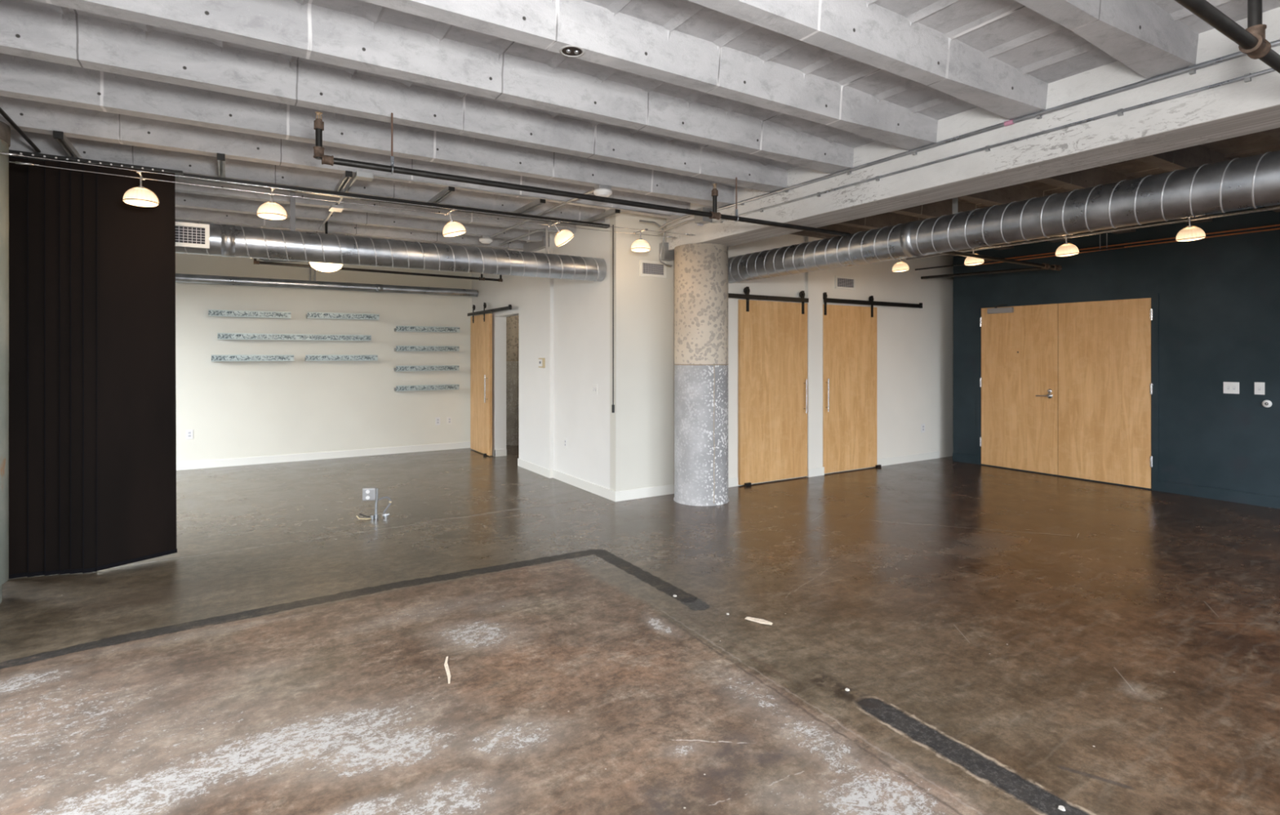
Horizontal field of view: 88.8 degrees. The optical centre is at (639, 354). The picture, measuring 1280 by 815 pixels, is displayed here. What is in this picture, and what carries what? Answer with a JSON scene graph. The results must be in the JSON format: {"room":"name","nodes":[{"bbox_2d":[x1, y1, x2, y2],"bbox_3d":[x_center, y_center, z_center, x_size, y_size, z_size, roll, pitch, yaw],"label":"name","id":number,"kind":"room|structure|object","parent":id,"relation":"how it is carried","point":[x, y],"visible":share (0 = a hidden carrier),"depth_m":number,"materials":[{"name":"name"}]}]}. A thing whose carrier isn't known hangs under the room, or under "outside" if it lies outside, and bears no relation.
{"room":"empty loft office","nodes":[
{"label":"empty loft office","id":0,"kind":"room"},
{"bbox_2d":[175,253,471,462],"bbox_3d":[-4.896,-0.050,9.240,6.300,3.100,0.140,0,0,-32],"label":"wall","id":1,"kind":"structure","parent":0,"point":[233,410],"depth_m":9.29,"materials":[{"name":"beige paint"}]},
{"bbox_2d":[186,429,193,439],"bbox_3d":[-5.883,1.044,8.535,0.077,0.122,0.009,0,0,-32],"label":"wall outlet","id":2,"kind":"object","parent":1,"relation":"attached to","point":[189,433],"visible":1,"depth_m":8.53,"materials":[{"name":"white plastic"}]},
{"bbox_2d":[208,309,290,318],"bbox_3d":[-5.268,-0.543,8.841,0.954,0.086,0.139,0,0,-32],"label":"wall ledge","id":3,"kind":"object","parent":1,"relation":"attached to","point":[211,313],"visible":1,"depth_m":8.78,"materials":[{"name":"metal"}]},
{"bbox_2d":[211,355,293,361],"bbox_3d":[-5.239,0.049,8.859,0.958,0.086,0.139,0,0,-32],"label":"wall ledge","id":4,"kind":"object","parent":1,"relation":"attached to","point":[214,357],"visible":1,"depth_m":8.78,"materials":[{"name":"metal"}]},
{"bbox_2d":[217,333,371,341],"bbox_3d":[-4.784,-0.240,9.145,1.893,0.086,0.139,0,0,-32],"label":"wall ledge","id":5,"kind":"object","parent":1,"relation":"attached to","point":[220,335],"visible":1,"depth_m":9.05,"materials":[{"name":"metal"}]},
{"bbox_2d":[176,441,470,470],"bbox_3d":[-5.031,1.450,9.064,5.485,0.100,0.015,0,0,-32],"label":"baseboard","id":6,"kind":"structure","parent":1,"relation":"attached to","point":[371,451],"depth_m":9.31,"materials":[{"name":"white paint"}]},
{"bbox_2d":[304,355,377,360],"bbox_3d":[-4.308,0.049,9.442,0.949,0.086,0.139,0,0,-32],"label":"wall ledge","id":7,"kind":"object","parent":1,"relation":"attached to","point":[308,357],"visible":1,"depth_m":9.38,"materials":[{"name":"metal"}]},
{"bbox_2d":[306,311,379,319],"bbox_3d":[-4.290,-0.551,9.453,0.951,0.086,0.139,0,0,-32],"label":"wall ledge","id":8,"kind":"object","parent":1,"relation":"attached to","point":[309,314],"visible":1,"depth_m":9.38,"materials":[{"name":"metal"}]},
{"bbox_2d":[394,325,459,332],"bbox_3d":[-3.279,-0.388,10.086,0.961,0.086,0.139,0,0,-32],"label":"wall ledge","id":9,"kind":"object","parent":1,"relation":"attached to","point":[398,328],"visible":1,"depth_m":10.02,"materials":[{"name":"metal"}]},
{"bbox_2d":[394,364,459,371],"bbox_3d":[-3.283,0.212,10.083,0.951,0.086,0.139,0,0,-32],"label":"wall ledge","id":10,"kind":"object","parent":1,"relation":"attached to","point":[436,367],"visible":1,"depth_m":10.01,"materials":[{"name":"metal"}]},
{"bbox_2d":[394,383,459,391],"bbox_3d":[-3.283,0.510,10.083,0.951,0.086,0.139,0,0,-32],"label":"wall ledge","id":11,"kind":"object","parent":1,"relation":"attached to","point":[425,387],"visible":1,"depth_m":10.01,"materials":[{"name":"metal"}]},
{"bbox_2d":[394,345,459,351],"bbox_3d":[-3.283,-0.089,10.083,0.951,0.086,0.139,0,0,-32],"label":"wall ledge","id":12,"kind":"object","parent":1,"relation":"attached to","point":[398,348],"visible":1,"depth_m":10.00,"materials":[{"name":"metal"}]},
{"bbox_2d":[471,208,609,488],"bbox_3d":[-1.455,-0.050,8.685,0.175,3.100,4.450,0,0,-32],"label":"wall partition","id":13,"kind":"structure","parent":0,"point":[564,322],"depth_m":7.80,"materials":[{"name":"white paint"}]},
{"bbox_2d":[467,302,511,455],"bbox_3d":[-2.228,0.355,9.600,0.094,2.260,1.920,0,0,-32],"label":"sliding door","id":14,"kind":"structure","parent":13,"relation":"in","point":[481,326],"depth_m":9.85,"materials":[{"name":"brown wood"}]},
{"bbox_2d":[523,236,549,252],"bbox_3d":[-1.311,-1.370,8.221,0.068,0.120,0.670,0,0,-32],"label":"box","id":15,"kind":"object","parent":13,"relation":"attached to","point":[532,246],"visible":0.71,"depth_m":8.15,"materials":[{"name":"grey paint"}]},
{"bbox_2d":[538,357,545,367],"bbox_3d":[-1.223,0.105,8.117,0.032,0.120,0.150,0,0,-32],"label":"thermostat","id":16,"kind":"object","parent":13,"relation":"attached to","point":[541,361],"visible":1,"depth_m":8.08,"materials":[{"name":"beige plastic"}]},
{"bbox_2d":[493,448,616,501],"bbox_3d":[-1.144,1.450,8.177,0.187,0.100,3.522,0,0,-32],"label":"baseboard","id":17,"kind":"structure","parent":13,"relation":"attached to","point":[605,492],"depth_m":7.66,"materials":[{"name":"white paint"}]},
{"bbox_2d":[591,383,597,395],"bbox_3d":[-0.490,0.377,7.048,0.014,0.115,0.125,0,0,-32],"label":"light switch","id":18,"kind":"object","parent":13,"relation":"attached to","point":[594,386],"visible":1,"depth_m":7.05,"materials":[{"name":"white paint"}]},
{"bbox_2d":[0,444,1279,814],"bbox_3d":[0.591,1.575,5.560,11.700,0.150,15.200,0,0,-32],"label":"floor","id":19,"kind":"structure","parent":0,"point":[1002,641],"depth_m":3.35,"materials":[{"name":"concrete"}]},
{"bbox_2d":[0,120,10,603],"bbox_3d":[-4.066,0.058,3.811,0.568,2.884,0.568,0,0,-32],"label":"wall","id":20,"kind":"structure","parent":19,"relation":"on","point":[5,130],"depth_m":3.92,"materials":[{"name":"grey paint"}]},
{"bbox_2d":[8,160,677,238],"bbox_3d":[-1.733,-1.171,5.297,4.980,0.035,0.016,0,0,-32],"label":"cable","id":21,"kind":"object","parent":20,"relation":"attached to","point":[15,162],"visible":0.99,"depth_m":4.77,"materials":[{"name":"silver metal"}]},
{"bbox_2d":[0,151,695,235],"bbox_3d":[-1.605,-1.171,5.130,5.080,0.035,0.016,0,0,-32],"label":"cable","id":22,"kind":"object","parent":20,"relation":"attached to","point":[1,153],"visible":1,"depth_m":4.60,"materials":[{"name":"silver metal"}]},
{"bbox_2d":[122,169,159,206],"bbox_3d":[-3.234,-1.066,4.234,0.187,0.202,0.187,0,0,13],"label":"lamp","id":23,"kind":"object","parent":22,"relation":"hanging from","point":[140,196],"visible":1,"depth_m":4.18,"materials":[{"name":"glass"}]},
{"bbox_2d":[256,186,287,219],"bbox_3d":[-2.606,-1.062,4.627,0.187,0.202,0.187,0,0,13],"label":"lamp","id":24,"kind":"object","parent":22,"relation":"hanging from","point":[270,210],"visible":1,"depth_m":4.57,"materials":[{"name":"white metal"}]},
{"bbox_2d":[442,208,466,236],"bbox_3d":[-1.520,-1.059,5.323,0.219,0.210,0.184,0,0,37],"label":"lamp","id":25,"kind":"object","parent":22,"relation":"hanging from","point":[452,228],"visible":1,"depth_m":5.25,"materials":[{"name":"white glass"}]},
{"bbox_2d":[547,220,573,246],"bbox_3d":[-0.688,-1.063,5.827,0.196,0.210,0.226,0,0,-32],"label":"lamp","id":26,"kind":"object","parent":22,"relation":"hanging from","point":[562,237],"visible":1,"depth_m":5.77,"materials":[{"name":"white glass"}]},
{"bbox_2d":[631,228,650,252],"bbox_3d":[0.005,-1.087,6.261,0.187,0.202,0.187,0,0,13],"label":"lamp","id":27,"kind":"object","parent":22,"relation":"hanging from","point":[640,245],"visible":1,"depth_m":6.20,"materials":[{"name":"white glass"}]},
{"bbox_2d":[355,487,391,519],"bbox_3d":[-2.433,1.357,5.978,0.304,0.286,0.084,0,0,-20],"label":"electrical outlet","id":28,"kind":"object","parent":19,"relation":"on","point":[368,493],"visible":1,"depth_m":5.95,"materials":[{"name":"grey metal"}]},
{"bbox_2d":[444,655,450,683],"bbox_3d":[-0.918,1.498,3.112,0.024,0.002,0.286,0,0,-20],"label":"strip","id":29,"kind":"object","parent":19,"relation":"on","point":[446,664],"visible":1,"depth_m":3.10,"materials":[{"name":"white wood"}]},
{"bbox_2d":[506,315,519,445],"bbox_3d":[-2.063,0.000,11.059,0.570,3.000,0.570,0,0,-32],"label":"concrete column","id":30,"kind":"structure","parent":19,"relation":"on","point":[513,322],"depth_m":10.79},
{"bbox_2d":[673,243,728,506],"bbox_3d":[0.632,0.200,6.750,0.570,2.600,0.570,0,0,-32],"label":"concrete column","id":31,"kind":"structure","parent":19,"relation":"on","point":[700,269],"depth_m":6.50,"materials":[{"name":"beige"}]},
{"bbox_2d":[639,219,672,266],"bbox_3d":[0.173,-1.140,6.721,0.424,0.438,0.047,0,0,-37],"label":"conduit","id":32,"kind":"object","parent":31,"relation":"attached to","point":[640,220],"visible":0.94,"depth_m":6.74,"materials":[{"name":"metal"}]},
{"bbox_2d":[744,616,772,624],"bbox_3d":[0.668,1.498,3.680,0.161,0.004,0.056,0,0,25],"label":"scrap","id":33,"kind":"object","parent":19,"relation":"on","point":[753,619],"visible":1,"depth_m":3.68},
{"bbox_2d":[0,0,1279,257],"bbox_3d":[0.591,-1.617,5.560,11.700,0.465,15.200,0,0,-32],"label":"ceiling","id":34,"kind":"structure","parent":0,"point":[665,102],"depth_m":3.62,"materials":[{"name":"paint"}]},
{"bbox_2d":[0,106,40,152],"bbox_3d":[-3.645,-1.370,3.753,0.023,0.026,1.530,0,0,-32],"label":"conduit","id":35,"kind":"object","parent":34,"relation":"attached to","point":[2,113],"visible":1,"depth_m":3.98,"materials":[{"name":"black metal"}]},
{"bbox_2d":[53,130,82,158],"bbox_3d":[-3.801,-1.361,4.360,0.048,0.046,0.735,0,0,-32],"label":"strut","id":36,"kind":"object","parent":34,"relation":"attached to","point":[60,136],"visible":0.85,"depth_m":4.22,"materials":[{"name":"black metal"}]},
{"bbox_2d":[217,152,225,177],"bbox_3d":[-3.081,-1.361,4.811,0.048,0.046,0.735,0,0,-32],"label":"strut","id":37,"kind":"object","parent":34,"relation":"attached to","point":[220,157],"visible":0.87,"depth_m":4.70,"materials":[{"name":"black metal"}]},
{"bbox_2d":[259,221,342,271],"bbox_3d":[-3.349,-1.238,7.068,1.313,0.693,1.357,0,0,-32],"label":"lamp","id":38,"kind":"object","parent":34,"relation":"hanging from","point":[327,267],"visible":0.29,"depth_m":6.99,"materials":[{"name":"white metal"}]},
{"bbox_2d":[175,263,477,296],"bbox_3d":[-4.840,-1.176,8.839,5.370,0.548,0.120,0,0,-32],"label":"pipe","id":39,"kind":"object","parent":34,"relation":"hanging from","point":[180,277],"visible":0.71,"depth_m":9.03,"materials":[{"name":"metal"}]},
{"bbox_2d":[318,177,355,229],"bbox_3d":[-2.821,-1.372,6.056,0.024,0.023,2.540,0,0,-32],"label":"conduit","id":40,"kind":"object","parent":34,"relation":"attached to","point":[353,180],"visible":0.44,"depth_m":5.82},
{"bbox_2d":[328,204,343,212],"bbox_3d":[-2.800,-1.345,6.022,0.106,0.027,0.186,0,0,-32],"label":"junction box","id":41,"kind":"object","parent":40,"relation":"attached to","point":[336,208],"visible":1,"depth_m":5.97,"materials":[{"name":"metal"}]},
{"bbox_2d":[333,170,352,191],"bbox_3d":[-2.390,-1.361,5.243,0.048,0.046,0.735,0,0,-32],"label":"strut","id":42,"kind":"object","parent":34,"relation":"attached to","point":[348,175],"visible":0.87,"depth_m":5.13,"materials":[{"name":"black metal"}]},
{"bbox_2d":[354,170,373,181],"bbox_3d":[-2.108,-1.363,4.992,0.126,0.043,0.106,0,0,-32],"label":"junction box","id":43,"kind":"object","parent":34,"relation":"attached to","point":[362,175],"visible":1,"depth_m":4.96,"materials":[{"name":"metal"}]},
{"bbox_2d":[253,231,502,281],"bbox_3d":[-3.137,-1.286,8.181,2.941,0.587,0.050,0,0,-32],"label":"pipe","id":44,"kind":"object","parent":34,"relation":"hanging from","point":[256,262],"visible":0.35,"depth_m":8.17,"materials":[{"name":"black metal"}]},
{"bbox_2d":[175,191,606,281],"bbox_3d":[-2.726,-1.177,5.461,5.478,0.817,0.282,0,0,-32],"label":"spiral duct","id":45,"kind":"object","parent":34,"relation":"hanging from","point":[191,237],"visible":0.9,"depth_m":5.62,"materials":[{"name":"metal"}]},
{"bbox_2d":[175,221,209,248],"bbox_3d":[-3.435,-0.895,4.869,0.380,0.180,0.030,0,0,-32],"label":"grille","id":46,"kind":"object","parent":45,"relation":"attached to","point":[187,234],"depth_m":4.92,"materials":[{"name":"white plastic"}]},
{"bbox_2d":[426,184,454,203],"bbox_3d":[-1.733,-1.361,5.654,0.048,0.046,0.735,0,0,-32],"label":"strut","id":47,"kind":"object","parent":34,"relation":"attached to","point":[447,190],"visible":0.88,"depth_m":5.56,"materials":[{"name":"black metal"}]},
{"bbox_2d":[479,235,492,244],"bbox_3d":[-1.806,-1.342,7.658,0.156,0.084,0.156,0,0,-32],"label":"smoke detector","id":48,"kind":"object","parent":34,"relation":"attached to","point":[484,239],"visible":0.98,"depth_m":7.61,"materials":[{"name":"plastic"}]},
{"bbox_2d":[373,174,671,216],"bbox_3d":[-0.876,-1.376,5.756,2.780,0.012,0.013,0,0,-32],"label":"conduit","id":49,"kind":"object","parent":34,"relation":"attached to","point":[377,175],"visible":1,"depth_m":5.61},
{"bbox_2d":[511,197,545,213],"bbox_3d":[-1.050,-1.361,6.081,0.048,0.046,0.735,0,0,-32],"label":"strut","id":50,"kind":"object","parent":34,"relation":"attached to","point":[538,202],"visible":0.85,"depth_m":6.00,"materials":[{"name":"black metal"}]},
{"bbox_2d":[499,228,557,245],"bbox_3d":[-1.364,-1.366,7.639,1.280,0.035,0.310,0,0,41],"label":"conduit","id":51,"kind":"object","parent":34,"relation":"attached to","point":[542,229],"visible":0.77,"depth_m":7.44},
{"bbox_2d":[489,188,594,237],"bbox_3d":[-1.062,-1.372,6.543,0.024,0.023,2.580,0,0,-32],"label":"conduit","id":52,"kind":"object","parent":34,"relation":"attached to","point":[591,190],"visible":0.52,"depth_m":6.29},
{"bbox_2d":[559,44,584,57],"bbox_3d":[-0.310,-1.380,2.985,0.116,0.008,0.116,0,0,-32],"label":"ceiling light","id":53,"kind":"object","parent":34,"relation":"attached to","point":[570,51],"visible":1,"depth_m":2.98,"materials":[{"name":"grey"}]},
{"bbox_2d":[313,111,850,236],"bbox_3d":[0.043,-1.212,4.680,4.283,0.351,0.056,0,0,-32],"label":"pipe","id":54,"kind":"object","parent":34,"relation":"hanging from","point":[318,125],"visible":1,"depth_m":4.18,"materials":[{"name":"black metal"}]},
{"bbox_2d":[582,208,620,222],"bbox_3d":[-0.402,-1.361,6.487,0.048,0.046,0.735,0,0,-32],"label":"strut","id":55,"kind":"object","parent":34,"relation":"attached to","point":[613,211],"visible":0.87,"depth_m":6.40,"materials":[{"name":"black metal"}]},
{"bbox_2d":[593,184,612,197],"bbox_3d":[-0.307,-1.342,5.393,0.156,0.084,0.156,0,0,-32],"label":"smoke detector","id":56,"kind":"object","parent":34,"relation":"attached to","point":[600,190],"visible":0.85,"depth_m":5.35,"materials":[{"name":"plastic"}]},
{"bbox_2d":[658,214,693,229],"bbox_3d":[0.365,-1.318,6.457,0.431,0.114,0.032,0,0,36],"label":"conduit","id":57,"kind":"object","parent":34,"relation":"attached to","point":[686,215],"visible":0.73,"depth_m":6.46,"materials":[{"name":"metal"}]},
{"bbox_2d":[666,7,1279,250],"bbox_3d":[2.818,-1.345,3.255,0.400,0.490,8.930,0,0,-32],"label":"concrete beam","id":58,"kind":"structure","parent":34,"relation":"attached to","point":[1240,108],"depth_m":3.76,"materials":[{"name":"concrete"}]},
{"bbox_2d":[694,207,711,224],"bbox_3d":[0.610,-1.335,6.297,0.114,0.130,0.130,0,0,-32],"label":"junction box","id":59,"kind":"object","parent":58,"relation":"attached to","point":[698,219],"visible":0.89,"depth_m":6.25,"materials":[{"name":"metal"}]},
{"bbox_2d":[657,218,694,234],"bbox_3d":[0.364,-1.265,6.469,0.452,0.109,0.030,0,0,36],"label":"conduit","id":60,"kind":"object","parent":59,"relation":"attached to","point":[693,220],"visible":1,"depth_m":6.46,"materials":[{"name":"metal"}]},
{"bbox_2d":[708,68,1275,222],"bbox_3d":[2.713,-1.267,3.025,0.026,0.061,7.852,0,0,-32],"label":"conduit","id":61,"kind":"object","parent":58,"relation":"attached to","point":[1246,77],"visible":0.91,"depth_m":3.68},
{"bbox_2d":[710,39,1279,211],"bbox_3d":[2.740,-1.364,2.976,0.031,0.041,7.740,0,0,-32],"label":"conduit","id":62,"kind":"object","parent":58,"relation":"attached to","point":[1191,69],"visible":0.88,"depth_m":3.72,"materials":[{"name":"metal"}]},
{"bbox_2d":[728,150,1279,283],"bbox_3d":[3.296,-1.194,3.725,0.293,0.783,8.628,0,0,-32],"label":"spiral duct","id":63,"kind":"object","parent":34,"relation":"hanging from","point":[1249,182],"visible":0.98,"depth_m":4.38,"materials":[{"name":"metal"}]},
{"bbox_2d":[906,205,1279,260],"bbox_3d":[5.669,-1.239,5.080,0.026,0.037,8.200,0,0,-32],"label":"conduit","id":64,"kind":"object","parent":34,"relation":"attached to","point":[1218,215],"visible":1,"depth_m":6.56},
{"bbox_2d":[1055,234,1079,256],"bbox_3d":[3.952,-1.018,6.062,0.208,0.219,0.187,0,0,6],"label":"lamp","id":65,"kind":"object","parent":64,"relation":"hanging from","point":[1067,249],"visible":0.94,"depth_m":6.00,"materials":[{"name":"white glass"}]},
{"bbox_2d":[1099,233,1107,250],"bbox_3d":[5.340,-1.295,7.528,0.010,0.190,0.080,0,0,-32],"label":"hanger","id":66,"kind":"object","parent":34,"relation":"hanging from","point":[1106,233],"visible":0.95,"depth_m":7.50,"materials":[{"name":"metal"}]},
{"bbox_2d":[968,227,1279,266],"bbox_3d":[6.612,-1.210,5.552,0.015,0.014,8.000,0,0,-32],"label":"copper pipe","id":67,"kind":"object","parent":66,"relation":"attached to","point":[1277,228],"visible":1,"depth_m":7.16,"materials":[{"name":"brown"}]},
{"bbox_2d":[984,224,1279,261],"bbox_3d":[6.612,-1.245,5.552,0.015,0.014,8.000,0,0,-32],"label":"copper pipe","id":68,"kind":"object","parent":66,"relation":"attached to","point":[1273,224],"visible":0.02,"depth_m":7.17,"materials":[{"name":"brown"}]},
{"bbox_2d":[1173,0,1279,73],"bbox_3d":[0.643,-1.200,1.329,6.300,0.343,0.062,0,0,-32],"label":"pipe","id":69,"kind":"object","parent":34,"relation":"attached to","point":[1251,41],"visible":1,"depth_m":2.20,"materials":[{"name":"black metal"}]},
{"bbox_2d":[609,211,674,491],"bbox_3d":[0.174,-0.050,7.009,1.070,3.100,0.120,0,0,-32],"label":"wall","id":70,"kind":"structure","parent":0,"point":[642,423],"depth_m":6.83,"materials":[{"name":"beige paint"}]},
{"bbox_2d":[8,149,609,228],"bbox_3d":[-2.558,-1.327,5.332,5.318,0.030,0.175,0,0,-32],"label":"track","id":71,"kind":"object","parent":70,"relation":"attached to","point":[21,153],"visible":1,"depth_m":5.24,"materials":[{"name":"black metal"}]},
{"bbox_2d":[8,157,27,578],"bbox_3d":[-4.189,0.092,4.378,0.144,2.809,0.020,0,0,-32],"label":"screen","id":72,"kind":"object","parent":71,"relation":"hanging from","point":[18,535],"visible":0.66,"depth_m":4.38,"materials":[{"name":"fabric"}]},
{"bbox_2d":[26,159,44,577],"bbox_3d":[-4.080,0.092,4.419,0.094,2.809,0.018,0,0,-32],"label":"screen","id":73,"kind":"object","parent":71,"relation":"hanging from","point":[35,174],"visible":1,"depth_m":4.41,"materials":[{"name":"fabric"}]},
{"bbox_2d":[44,160,58,575],"bbox_3d":[-3.995,0.092,4.445,0.084,2.809,0.016,0,0,-32],"label":"screen","id":74,"kind":"object","parent":71,"relation":"hanging from","point":[51,175],"visible":1,"depth_m":4.44,"materials":[{"name":"fabric"}]},
{"bbox_2d":[58,161,70,574],"bbox_3d":[-3.924,0.092,4.462,0.064,2.809,0.014,0,0,-32],"label":"screen","id":75,"kind":"object","parent":71,"relation":"hanging from","point":[64,174],"visible":0.98,"depth_m":4.46,"materials":[{"name":"fabric"}]},
{"bbox_2d":[70,162,82,573],"bbox_3d":[-3.857,0.092,4.477,0.074,2.809,0.012,0,0,-32],"label":"screen","id":76,"kind":"object","parent":71,"relation":"hanging from","point":[76,176],"visible":0.95,"depth_m":4.47,"materials":[{"name":"fabric"}]},
{"bbox_2d":[82,162,97,573],"bbox_3d":[-3.784,0.092,4.495,0.076,2.809,0.012,0,0,-32],"label":"screen","id":77,"kind":"object","parent":71,"relation":"hanging from","point":[89,179],"visible":1,"depth_m":4.49,"materials":[{"name":"fabric"}]},
{"bbox_2d":[96,164,177,570],"bbox_3d":[-3.595,0.088,4.681,0.448,2.800,0.178,0,0,-32],"label":"screen","id":78,"kind":"object","parent":71,"relation":"hanging from","point":[136,400],"visible":0.98,"depth_m":4.63,"materials":[{"name":"fabric"}]},
{"bbox_2d":[611,224,614,412],"bbox_3d":[-0.273,-0.362,6.630,0.028,1.905,0.028,0,0,-32],"label":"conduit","id":79,"kind":"object","parent":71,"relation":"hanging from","point":[612,405],"visible":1,"depth_m":6.62,"materials":[{"name":"grey"}]},
{"bbox_2d":[616,484,674,501],"bbox_3d":[0.209,1.450,6.953,1.070,0.100,0.012,0,0,-32],"label":"baseboard","id":80,"kind":"structure","parent":70,"relation":"in","point":[637,493],"depth_m":6.85,"materials":[{"name":"white paint"}]},
{"bbox_2d":[639,259,666,278],"bbox_3d":[0.139,-0.902,6.906,0.328,0.168,0.018,0,0,-32],"label":"air vent","id":81,"kind":"object","parent":70,"relation":"in","point":[646,268],"visible":0.98,"depth_m":6.90,"materials":[{"name":"metal"}]},
{"bbox_2d":[658,242,674,261],"bbox_3d":[0.284,-1.090,6.947,0.130,0.180,0.098,0,0,-32],"label":"box","id":82,"kind":"object","parent":70,"relation":"attached to","point":[667,255],"visible":0.79,"depth_m":6.90,"materials":[{"name":"metal"}]},
{"bbox_2d":[728,234,953,485],"bbox_3d":[2.669,-0.050,8.508,4.750,3.100,0.225,0,0,-32],"label":"wall","id":83,"kind":"structure","parent":0,"point":[915,345],"depth_m":8.92,"materials":[{"name":"white paint"}]},
{"bbox_2d":[728,286,808,484],"bbox_3d":[1.222,0.355,7.469,1.955,2.260,0.089,0,0,-32],"label":"sliding door","id":84,"kind":"structure","parent":83,"relation":"in","point":[772,335],"depth_m":7.68,"materials":[{"name":"brown wood"}]},
{"bbox_2d":[728,450,939,487],"bbox_3d":[2.528,1.450,8.310,4.300,0.100,0.062,0,0,-32],"label":"baseboard","id":85,"kind":"structure","parent":83,"relation":"attached to","point":[732,482],"depth_m":8.91,"materials":[{"name":"white paint"}]},
{"bbox_2d":[834,275,855,289],"bbox_3d":[2.641,-0.920,8.406,0.375,0.164,0.018,0,0,-32],"label":"air vent","id":86,"kind":"object","parent":83,"relation":"in","point":[840,282],"visible":1,"depth_m":8.40,"materials":[{"name":"metal"}]},
{"bbox_2d":[822,292,922,473],"bbox_3d":[3.110,0.355,8.650,1.971,2.260,0.089,0,0,-32],"label":"sliding door","id":87,"kind":"structure","parent":83,"relation":"in","point":[849,332],"depth_m":8.40,"materials":[{"name":"brown wood"}]},
{"bbox_2d":[915,245,1124,270],"bbox_3d":[4.540,-1.175,8.109,0.018,0.048,2.533,0,0,-32],"label":"conduit pipe","id":88,"kind":"object","parent":83,"relation":"attached to","point":[1121,246],"visible":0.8,"depth_m":7.85,"materials":[{"name":"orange metal"}]},
{"bbox_2d":[936,207,1279,253],"bbox_3d":[4.913,-1.125,4.695,0.016,0.075,8.710,0,0,-32],"label":"cable","id":89,"kind":"object","parent":83,"relation":"attached to","point":[1274,207],"visible":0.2,"depth_m":5.67,"materials":[{"name":"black metal"}]},
{"bbox_3d":[4.735,-1.155,4.584,0.016,0.076,8.710,0,0,-32],"label":"cable","id":90,"kind":"object","parent":83,"relation":"attached to","visible":0},
{"bbox_2d":[892,258,909,271],"bbox_3d":[3.009,-1.063,7.570,0.208,0.219,0.187,0,0,6],"label":"lamp","id":91,"kind":"object","parent":90,"relation":"hanging from","point":[900,266],"visible":0.89,"depth_m":7.50,"materials":[{"name":"white glass"}]},
{"bbox_2d":[964,248,984,265],"bbox_3d":[3.478,-1.038,6.820,0.208,0.219,0.187,0,0,6],"label":"lamp","id":92,"kind":"object","parent":90,"relation":"hanging from","point":[969,260],"visible":0.59,"depth_m":6.76,"materials":[{"name":"white glass"}]},
{"bbox_2d":[1175,216,1205,241],"bbox_3d":[4.440,-1.023,5.282,0.208,0.219,0.187,0,0,6],"label":"lamp","id":93,"kind":"object","parent":90,"relation":"hanging from","point":[1191,233],"visible":0.93,"depth_m":5.23,"materials":[{"name":"white glass"}]},
{"bbox_2d":[942,251,1062,271],"bbox_3d":[3.600,-0.992,6.746,2.860,0.064,0.064,0,0,-32],"label":"pipe","id":94,"kind":"object","parent":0,"point":[1053,267],"visible":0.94,"depth_m":6.90,"materials":[{"name":"black metal"}]},
{"bbox_2d":[920,266,1050,279],"bbox_3d":[4.300,-1.022,8.210,0.037,0.087,1.701,0,0,-32],"label":"pipe","id":95,"kind":"object","parent":94,"relation":"attached to","point":[1034,268],"visible":0.82,"depth_m":8.16,"materials":[{"name":"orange metal"}]},
{"bbox_2d":[953,206,1279,496],"bbox_3d":[6.894,-0.050,5.808,0.550,3.100,8.935,0,0,-32],"label":"wall","id":96,"kind":"structure","parent":0,"point":[1219,297],"depth_m":6.92,"materials":[{"name":"paint"}]},
{"bbox_2d":[979,303,1057,475],"bbox_3d":[4.868,0.429,8.462,0.068,2.112,0.986,0,0,-32],"label":"door","id":97,"kind":"structure","parent":96,"relation":"in","point":[1019,380],"depth_m":8.45,"materials":[{"name":"brown wood"}]},
{"bbox_2d":[986,304,1013,313],"bbox_3d":[4.727,-0.601,8.610,0.128,0.112,0.325,0,0,-32],"label":"door closer","id":98,"kind":"object","parent":97,"relation":"attached to","point":[1007,309],"depth_m":8.60,"materials":[{"name":"grey paint"}]},
{"bbox_2d":[976,293,1158,490],"bbox_3d":[5.154,0.412,8.059,0.013,2.175,2.063,0,0,-32],"label":"trim","id":99,"kind":"structure","parent":96,"relation":"attached to","point":[1154,296],"depth_m":7.30,"materials":[{"name":"paint"}]},
{"bbox_2d":[1057,297,1152,488],"bbox_3d":[5.410,0.429,7.637,0.025,2.112,0.975,0,0,-32],"label":"door","id":100,"kind":"structure","parent":96,"relation":"in","point":[1105,386],"depth_m":7.62,"materials":[{"name":"brown wood"}]},
{"bbox_2d":[952,452,1279,508],"bbox_3d":[6.670,1.442,5.635,0.014,0.115,8.480,0,0,-32],"label":"baseboard","id":101,"kind":"structure","parent":96,"relation":"attached to","point":[1266,500],"depth_m":6.78,"materials":[{"name":"paint"}]},
{"bbox_2d":[1223,382,1239,393],"bbox_3d":[6.027,0.340,6.662,0.014,0.118,0.125,0,0,-32],"label":"light switch","id":102,"kind":"object","parent":96,"relation":"attached to","point":[1228,387],"visible":1,"depth_m":6.66,"materials":[{"name":"white plastic"}]},
{"bbox_2d":[1254,382,1264,394],"bbox_3d":[6.142,0.337,6.479,0.014,0.122,0.077,0,0,-32],"label":"light switch","id":103,"kind":"object","parent":96,"relation":"attached to","point":[1259,386],"visible":1,"depth_m":6.48,"materials":[{"name":"white plastic"}]},
{"bbox_2d":[1262,400,1271,407],"bbox_3d":[6.170,0.485,6.431,0.016,0.074,0.074,0,0,-32],"label":"round sensor","id":104,"kind":"object","parent":96,"relation":"attached to","point":[1267,403],"visible":1,"depth_m":6.43,"materials":[{"name":"white plastic"}]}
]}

